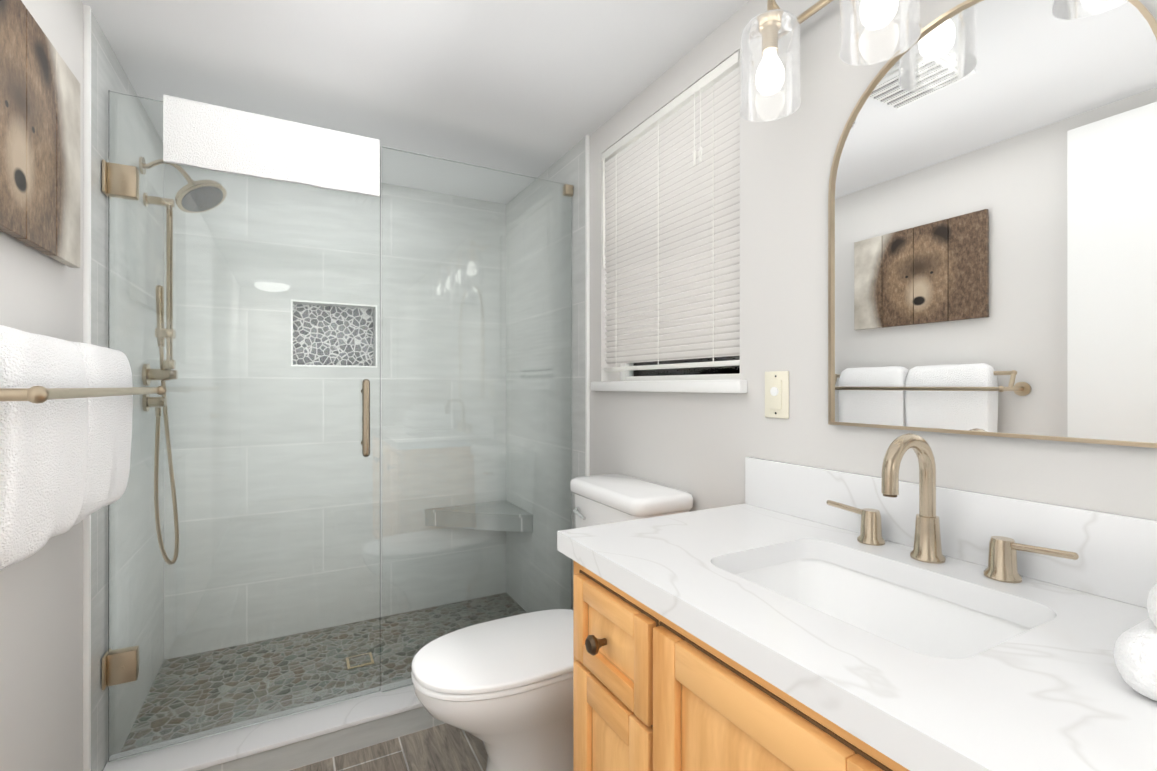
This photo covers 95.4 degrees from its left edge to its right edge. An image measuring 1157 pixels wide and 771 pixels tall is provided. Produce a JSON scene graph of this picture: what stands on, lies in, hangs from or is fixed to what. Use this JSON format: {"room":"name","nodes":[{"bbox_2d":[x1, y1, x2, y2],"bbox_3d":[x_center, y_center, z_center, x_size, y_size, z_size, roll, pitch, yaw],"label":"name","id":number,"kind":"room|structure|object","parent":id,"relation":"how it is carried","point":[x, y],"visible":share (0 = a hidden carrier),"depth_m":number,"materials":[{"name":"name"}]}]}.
{"room":"bathroom","nodes":[
{"label":"bathroom","id":0,"kind":"room"},
{"bbox_2d":[0,0,163,770],"bbox_3d":[-0.570,0.089,-0.120,0.164,2.190,5.480,0,0,-28],"label":"wall","id":1,"kind":"structure","parent":0,"point":[53,644],"depth_m":1.39,"materials":[{"name":"white paint"}]},
{"bbox_2d":[0,0,79,267],"bbox_3d":[-1.087,-0.510,1.016,0.031,0.450,0.587,0,0,-28],"label":"picture","id":2,"kind":"object","parent":1,"relation":"attached to","point":[39,147],"visible":1,"depth_m":1.07,"materials":[{"name":"brown"}]},
{"bbox_2d":[0,325,166,570],"bbox_3d":[-1.009,0.098,1.035,0.187,0.380,0.826,0,0,-28],"label":"towel rail","id":3,"kind":"object","parent":1,"relation":"attached to","point":[66,410],"visible":1,"depth_m":0.90,"materials":[{"name":"white fabric"}]},
{"bbox_2d":[139,156,226,564],"bbox_3d":[-1.433,-0.077,1.915,0.254,1.478,0.201,0,0,-28],"label":"shower head","id":4,"kind":"object","parent":1,"relation":"attached to","point":[166,366],"depth_m":1.93,"materials":[{"name":"beige metal"}]},
{"bbox_2d":[164,164,505,659],"bbox_3d":[-1.100,0.091,2.620,1.535,2.190,0.153,0,0,-28],"label":"wall","id":5,"kind":"structure","parent":0,"point":[378,350],"depth_m":2.50,"materials":[{"name":"tile"}]},
{"bbox_2d":[424,500,532,531],"bbox_3d":[-0.507,0.678,2.643,0.444,0.085,0.374,0,0,-28],"label":"shower bench","id":6,"kind":"object","parent":5,"relation":"attached to","point":[488,523],"depth_m":2.64,"materials":[{"name":"tile"}]},
{"bbox_2d":[290,723,487,770],"bbox_3d":[0.166,1.235,0.276,1.835,0.100,5.480,0,0,-28],"label":"floor","id":7,"kind":"structure","parent":0,"point":[445,747],"depth_m":1.69,"materials":[{"name":"tile"}]},
{"bbox_2d":[103,678,443,770],"bbox_3d":[-0.672,1.135,1.827,1.505,0.100,0.175,0,0,-28],"label":"shower curb","id":8,"kind":"structure","parent":7,"relation":"on","point":[297,740],"depth_m":1.66,"materials":[{"name":"stone"}]},
{"bbox_2d":[102,90,572,761],"bbox_3d":[-0.683,0.110,1.848,1.506,1.949,0.092,0,0,-28],"label":"glass","id":9,"kind":"object","parent":8,"relation":"on","point":[216,138],"visible":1,"depth_m":1.72,"materials":[{"name":"clear glass"}]},
{"bbox_2d":[120,593,526,752],"bbox_3d":[-0.890,1.165,2.230,1.511,0.040,0.738,0,0,-28],"label":"shower floor","id":10,"kind":"structure","parent":7,"relation":"on","point":[381,623],"depth_m":2.11,"materials":[{"name":"grey stone"}]},
{"bbox_2d":[346,652,373,669],"bbox_3d":[-0.908,1.143,2.185,0.100,0.005,0.100,0,0,-28],"label":"shower drain","id":11,"kind":"object","parent":10,"relation":"on","point":[355,662],"depth_m":2.18,"materials":[{"name":"gold metal"}]},
{"bbox_2d":[411,474,692,770],"bbox_3d":[-0.088,0.749,1.537,0.771,0.872,0.424,0,0,-28],"label":"toilet","id":12,"kind":"object","parent":7,"relation":"on","point":[502,689],"visible":0.6,"depth_m":1.41,"materials":[{"name":"white ceramic"}]},
{"bbox_2d":[557,457,1156,770],"bbox_3d":[0.478,0.684,0.693,0.587,1.000,1.216,0,0,-28],"label":"bathroom vanity","id":13,"kind":"object","parent":7,"relation":"on","point":[782,619],"visible":1,"depth_m":0.77,"materials":[{"name":"white stone"}]},
{"bbox_2d":[826,433,1078,582],"bbox_3d":[0.573,0.193,0.903,0.154,0.222,0.403,0,0,-28],"label":"faucet","id":14,"kind":"object","parent":13,"relation":"on","point":[1002,560],"visible":0.98,"depth_m":0.90,"materials":[{"name":"beige metal"}]},
{"bbox_2d":[1114,583,1156,700],"bbox_3d":[0.750,0.222,0.421,0.300,0.165,0.399,0,0,-28],"label":"towels","id":15,"kind":"object","parent":13,"relation":"on","point":[1135,652],"visible":1,"depth_m":0.51,"materials":[{"name":"white fabric"}]},
{"bbox_2d":[81,0,748,203],"bbox_3d":[0.166,-1.055,0.277,1.835,0.100,5.480,0,0,-28],"label":"ceiling","id":16,"kind":"structure","parent":0,"point":[535,88],"depth_m":1.65,"materials":[{"name":"white paint"}]},
{"bbox_2d":[506,0,1156,612],"bbox_3d":[0.901,0.090,0.674,0.164,2.190,5.480,0,0,-28],"label":"wall","id":17,"kind":"structure","parent":0,"point":[700,448],"depth_m":1.38,"materials":[{"name":"white paint"}]},
{"bbox_2d":[591,355,746,392],"bbox_3d":[0.305,-0.440,1.744,0.165,0.920,0.779,0,0,-28],"label":"window","id":18,"kind":"structure","parent":17,"relation":"in","point":[721,379],"depth_m":1.69,"materials":[{"name":"white"}]},
{"bbox_2d":[602,51,739,370],"bbox_3d":[0.270,-0.475,1.725,0.052,0.841,0.713,0,0,-28],"label":"window blinds","id":19,"kind":"object","parent":17,"relation":"attached to","point":[672,223],"visible":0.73,"depth_m":1.65,"materials":[{"name":"white plastic"}]},
{"bbox_2d":[765,371,788,418],"bbox_3d":[0.483,0.023,1.289,0.012,0.115,0.072,0,0,-28],"label":"light switch","id":20,"kind":"object","parent":17,"relation":"in","point":[776,394],"visible":1,"depth_m":1.28,"materials":[{"name":"beige plastic"}]},
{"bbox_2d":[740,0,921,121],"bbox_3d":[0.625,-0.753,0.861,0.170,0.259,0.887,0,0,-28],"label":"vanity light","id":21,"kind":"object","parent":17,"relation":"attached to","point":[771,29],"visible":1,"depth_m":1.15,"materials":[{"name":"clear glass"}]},
{"bbox_2d":[828,0,1156,447],"bbox_3d":[0.675,-0.293,0.930,0.016,0.755,0.510,0,0,-28],"label":"mirror","id":22,"kind":"object","parent":17,"relation":"in","point":[992,230],"visible":0.92,"depth_m":0.87,"materials":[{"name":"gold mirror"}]}
]}

